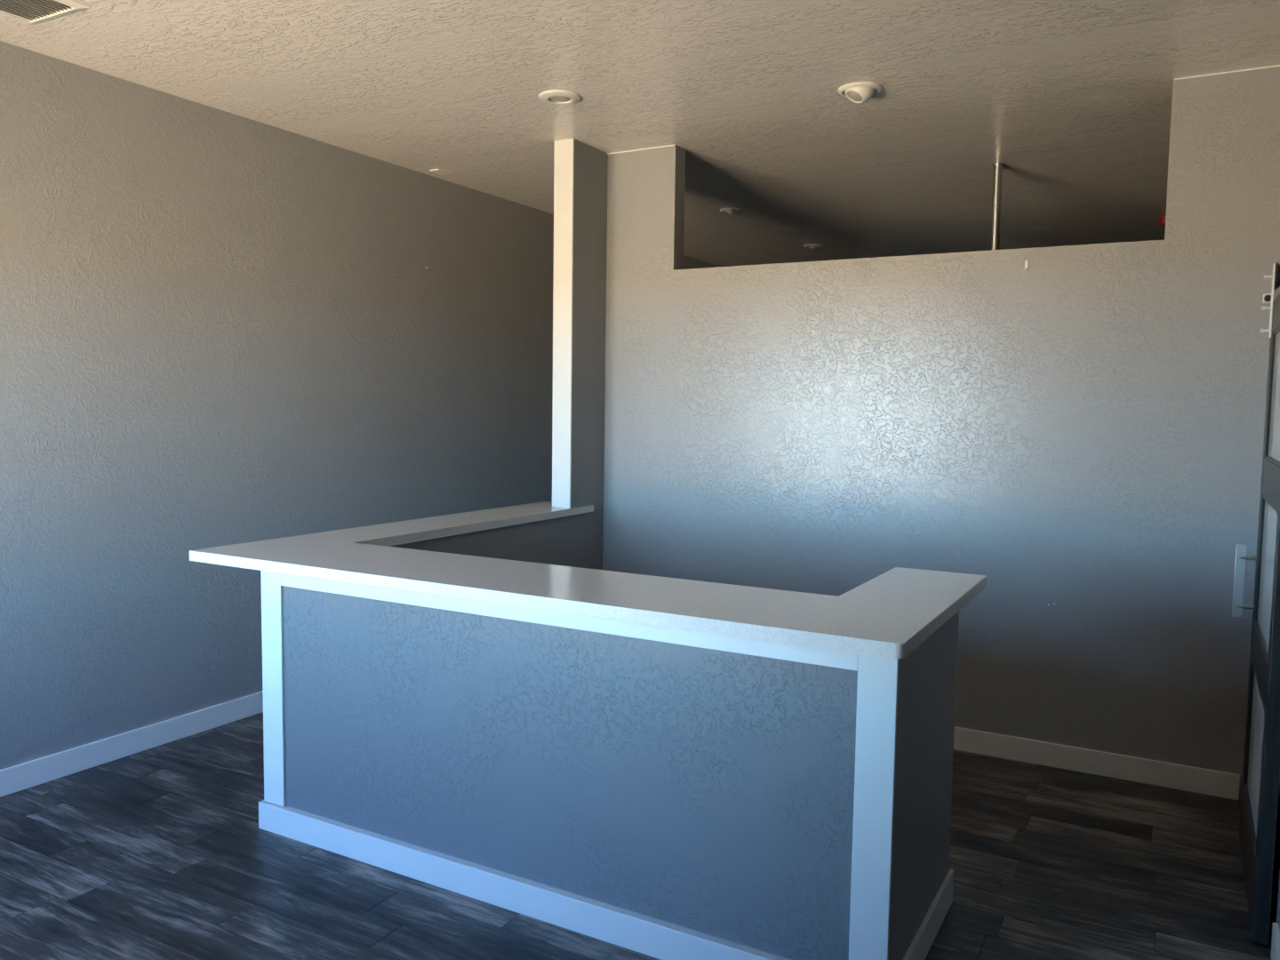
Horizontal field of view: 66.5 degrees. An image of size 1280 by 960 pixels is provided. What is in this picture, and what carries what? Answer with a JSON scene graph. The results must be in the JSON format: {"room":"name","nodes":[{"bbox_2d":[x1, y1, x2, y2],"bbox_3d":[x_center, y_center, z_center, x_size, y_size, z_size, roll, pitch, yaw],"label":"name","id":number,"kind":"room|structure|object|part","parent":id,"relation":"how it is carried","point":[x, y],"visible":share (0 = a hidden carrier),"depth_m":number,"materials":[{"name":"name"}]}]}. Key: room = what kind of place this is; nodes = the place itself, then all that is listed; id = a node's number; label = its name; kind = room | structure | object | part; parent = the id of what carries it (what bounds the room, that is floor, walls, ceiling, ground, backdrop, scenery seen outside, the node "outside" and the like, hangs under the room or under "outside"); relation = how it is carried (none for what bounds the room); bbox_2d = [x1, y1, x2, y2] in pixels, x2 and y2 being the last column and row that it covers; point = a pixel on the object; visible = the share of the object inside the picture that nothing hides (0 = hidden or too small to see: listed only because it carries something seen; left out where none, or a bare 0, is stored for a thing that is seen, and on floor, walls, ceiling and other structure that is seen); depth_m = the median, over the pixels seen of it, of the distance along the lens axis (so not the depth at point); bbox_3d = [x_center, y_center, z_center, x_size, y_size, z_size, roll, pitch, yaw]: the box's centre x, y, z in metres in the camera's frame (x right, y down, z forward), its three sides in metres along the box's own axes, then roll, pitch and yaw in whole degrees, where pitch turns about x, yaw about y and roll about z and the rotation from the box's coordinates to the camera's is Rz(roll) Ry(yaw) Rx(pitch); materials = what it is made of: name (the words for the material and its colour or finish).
{"room":"reception area","nodes":[
{"label":"reception area","id":0,"kind":"room"},
{"bbox_2d":[0,40,719,769],"bbox_3d":[-0.497,-0.492,7.880,0.200,3.054,14.300,3,5,29],"label":"wall","id":1,"kind":"structure","parent":0,"point":[218,327],"depth_m":4.75,"materials":[{"name":"grey paint"}]},
{"bbox_2d":[0,691,263,797],"bbox_3d":[-0.424,0.976,7.940,0.015,0.110,14.300,3,5,29],"label":"baseboard","id":2,"kind":"structure","parent":1,"relation":"attached to","point":[20,777],"depth_m":4.46,"materials":[{"name":"white paint"}]},
{"bbox_2d":[0,712,1271,959],"bbox_3d":[2.423,1.240,6.407,6.900,0.100,14.620,3,5,29],"label":"floor","id":3,"kind":"structure","parent":0,"point":[159,852],"depth_m":3.38,"materials":[{"name":"wood"}]},
{"bbox_2d":[258,510,959,959],"bbox_3d":[0.170,0.813,4.133,2.434,1.037,2.326,3,5,29],"label":"reception desk","id":4,"kind":"object","parent":3,"relation":"on","point":[662,793],"visible":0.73,"depth_m":3.00,"materials":[{"name":"grey paint"}]},
{"bbox_3d":[-0.382,0.869,3.144,2.192,0.847,0.004,3,5,29],"label":"panel","id":5,"kind":"part","parent":4,"relation":"part of","materials":[{"name":"grey paint"}]},
{"bbox_2d":[552,138,607,511],"bbox_3d":[-0.335,-0.824,5.438,0.121,2.013,0.353,3,5,29],"label":"column","id":6,"kind":"structure","parent":4,"relation":"on","point":[580,169],"depth_m":5.34,"materials":[{"name":"grey paint"}]},
{"bbox_2d":[189,501,986,658],"bbox_3d":[0.041,0.280,4.021,2.667,0.039,2.325,3,5,29],"label":"countertop","id":7,"kind":"structure","parent":4,"relation":"on","point":[889,615],"depth_m":3.06,"materials":[{"name":"white stone"}]},
{"bbox_2d":[0,0,1279,266],"bbox_3d":[2.469,-1.975,6.159,6.900,0.250,14.620,3,5,29],"label":"ceiling","id":8,"kind":"structure","parent":0,"point":[1074,98],"depth_m":4.36,"materials":[{"name":"paint"}]},
{"bbox_2d":[0,0,90,24],"bbox_3d":[-2.249,-1.697,3.405,0.352,0.014,0.462,3,5,29],"label":"ceiling vent","id":9,"kind":"object","parent":8,"relation":"in","point":[33,12],"visible":1,"depth_m":3.53,"materials":[{"name":"white metal"}]},
{"bbox_2d":[429,168,450,175],"bbox_3d":[-1.224,-1.884,5.965,0.070,0.007,0.115,3,5,29],"label":"cover plate","id":10,"kind":"object","parent":8,"relation":"attached to","point":[436,171],"visible":1,"depth_m":5.95,"materials":[{"name":"white plastic"}]},
{"bbox_2d":[538,89,581,104],"bbox_3d":[-0.367,-1.753,4.480,0.196,0.015,0.196,3,5,29],"label":"recessed light","id":11,"kind":"object","parent":8,"relation":"in","point":[558,97],"visible":1,"depth_m":4.45,"materials":[{"name":"white metal"}]},
{"bbox_2d":[719,208,740,214],"bbox_3d":[0.646,-1.925,7.007,0.150,0.032,0.150,3,5,29],"label":"recessed light","id":12,"kind":"object","parent":8,"relation":"in","point":[731,211],"visible":1,"depth_m":6.97,"materials":[{"name":"white metal"}]},
{"bbox_2d":[803,243,823,248],"bbox_3d":[1.508,-2.027,8.492,0.170,0.031,0.170,3,5,29],"label":"recessed light","id":13,"kind":"object","parent":8,"relation":"in","point":[810,245],"visible":1,"depth_m":8.45,"materials":[{"name":"white metal"}]},
{"bbox_2d":[837,81,882,103],"bbox_3d":[0.973,-1.700,4.316,0.196,0.057,0.196,3,5,29],"label":"recessed light","id":14,"kind":"object","parent":8,"relation":"in","point":[860,92],"visible":1,"depth_m":4.27,"materials":[{"name":"white metal"}]},
{"bbox_2d":[1159,216,1165,226],"bbox_3d":[3.788,-1.865,7.047,0.072,0.067,0.072,3,5,29],"label":"fire alarm","id":15,"kind":"object","parent":8,"relation":"attached to","point":[1162,220],"visible":0.63,"depth_m":7.03,"materials":[{"name":"red plastic"}]},
{"bbox_2d":[602,66,1279,799],"bbox_3d":[1.183,-0.239,4.897,3.355,3.054,0.118,3,5,29],"label":"wall","id":16,"kind":"structure","parent":0,"point":[1080,430],"depth_m":4.55,"materials":[{"name":"grey paint"}]},
{"bbox_2d":[607,64,1279,154],"bbox_3d":[1.228,-1.752,4.697,3.234,0.005,0.006,3,5,29],"label":"trim","id":17,"kind":"structure","parent":16,"relation":"attached to","point":[1276,65],"depth_m":4.07,"materials":[{"name":"white paint"}]},
{"bbox_2d":[990,162,1004,250],"bbox_3d":[2.033,-0.291,5.710,0.062,3.050,0.062,3,5,29],"label":"metal pipe","id":18,"kind":"object","parent":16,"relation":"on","point":[997,176],"visible":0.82,"depth_m":5.59,"materials":[{"name":"silver metal"}]},
{"bbox_2d":[1024,260,1028,270],"bbox_3d":[1.759,-0.978,4.442,0.012,0.047,0.023,3,5,29],"label":"wall hook","id":19,"kind":"object","parent":16,"relation":"attached to","point":[1026,261],"visible":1,"depth_m":4.45,"materials":[{"name":"white paint"}]},
{"bbox_2d":[953,726,1239,799],"bbox_3d":[1.170,1.231,4.930,3.176,0.110,0.015,3,5,29],"label":"baseboard","id":20,"kind":"structure","parent":16,"relation":"attached to","point":[1191,779],"depth_m":4.41,"materials":[{"name":"white paint"}]},
{"bbox_2d":[1270,777,1279,931],"bbox_3d":[1.418,0.008,1.738,0.150,3.054,5.418,3,5,29],"label":"wall","id":21,"kind":"structure","parent":0,"point":[1275,914],"depth_m":3.08,"materials":[{"name":"grey paint"}]},
{"bbox_2d":[1262,286,1279,303],"bbox_3d":[1.898,-0.631,2.773,0.082,0.045,2.365,3,5,29],"label":"door track","id":22,"kind":"object","parent":21,"relation":"attached to","point":[1267,297],"visible":0.63,"depth_m":3.77,"materials":[{"name":"metal"}]},
{"bbox_2d":[1232,263,1279,944],"bbox_3d":[2.119,0.312,3.333,0.112,2.185,0.902,3,5,29],"label":"barn door","id":23,"kind":"structure","parent":22,"relation":"hanging from","point":[1260,777],"depth_m":3.30,"materials":[{"name":"grey wood"}]},
{"bbox_3d":[2.280,0.384,3.711,0.034,0.278,0.012,3,5,29],"label":"pull handle","id":24,"kind":"part","parent":23,"relation":"part of","materials":[{"name":"metal"}]},
{"bbox_3d":[2.134,1.293,3.391,0.041,0.220,0.730,3,5,29],"label":"rail","id":25,"kind":"part","parent":23,"relation":"part of","materials":[{"name":"grey wood"}]},
{"bbox_3d":[2.134,0.944,3.367,0.008,0.479,0.729,3,5,29],"label":"glass pane","id":26,"kind":"part","parent":23,"relation":"part of","materials":[{"name":"white glass"}]},
{"bbox_3d":[2.143,0.630,3.340,0.041,0.150,0.730,3,5,29],"label":"rail","id":27,"kind":"part","parent":23,"relation":"part of","materials":[{"name":"grey wood"}]},
{"bbox_3d":[2.143,0.316,3.318,0.008,0.479,0.729,3,5,29],"label":"glass pane","id":28,"kind":"part","parent":23,"relation":"part of","materials":[{"name":"white glass"}]},
{"bbox_3d":[2.152,0.010,3.292,0.041,0.135,0.730,3,5,29],"label":"rail","id":29,"kind":"part","parent":23,"relation":"part of","materials":[{"name":"grey wood"}]},
{"bbox_3d":[2.152,-0.290,3.272,0.008,0.464,0.729,3,5,29],"label":"glass pane","id":30,"kind":"part","parent":23,"relation":"part of","materials":[{"name":"white glass"}]},
{"bbox_3d":[2.161,-0.579,3.247,0.041,0.115,0.730,3,5,29],"label":"rail","id":31,"kind":"part","parent":23,"relation":"part of","materials":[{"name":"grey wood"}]},
{"bbox_2d":[1270,922,1279,959],"bbox_3d":[0.962,1.512,1.244,0.015,0.110,3.930,3,5,29],"label":"baseboard","id":32,"kind":"structure","parent":21,"relation":"attached to","point":[1275,955],"depth_m":2.88,"materials":[{"name":"white paint"}]}
]}

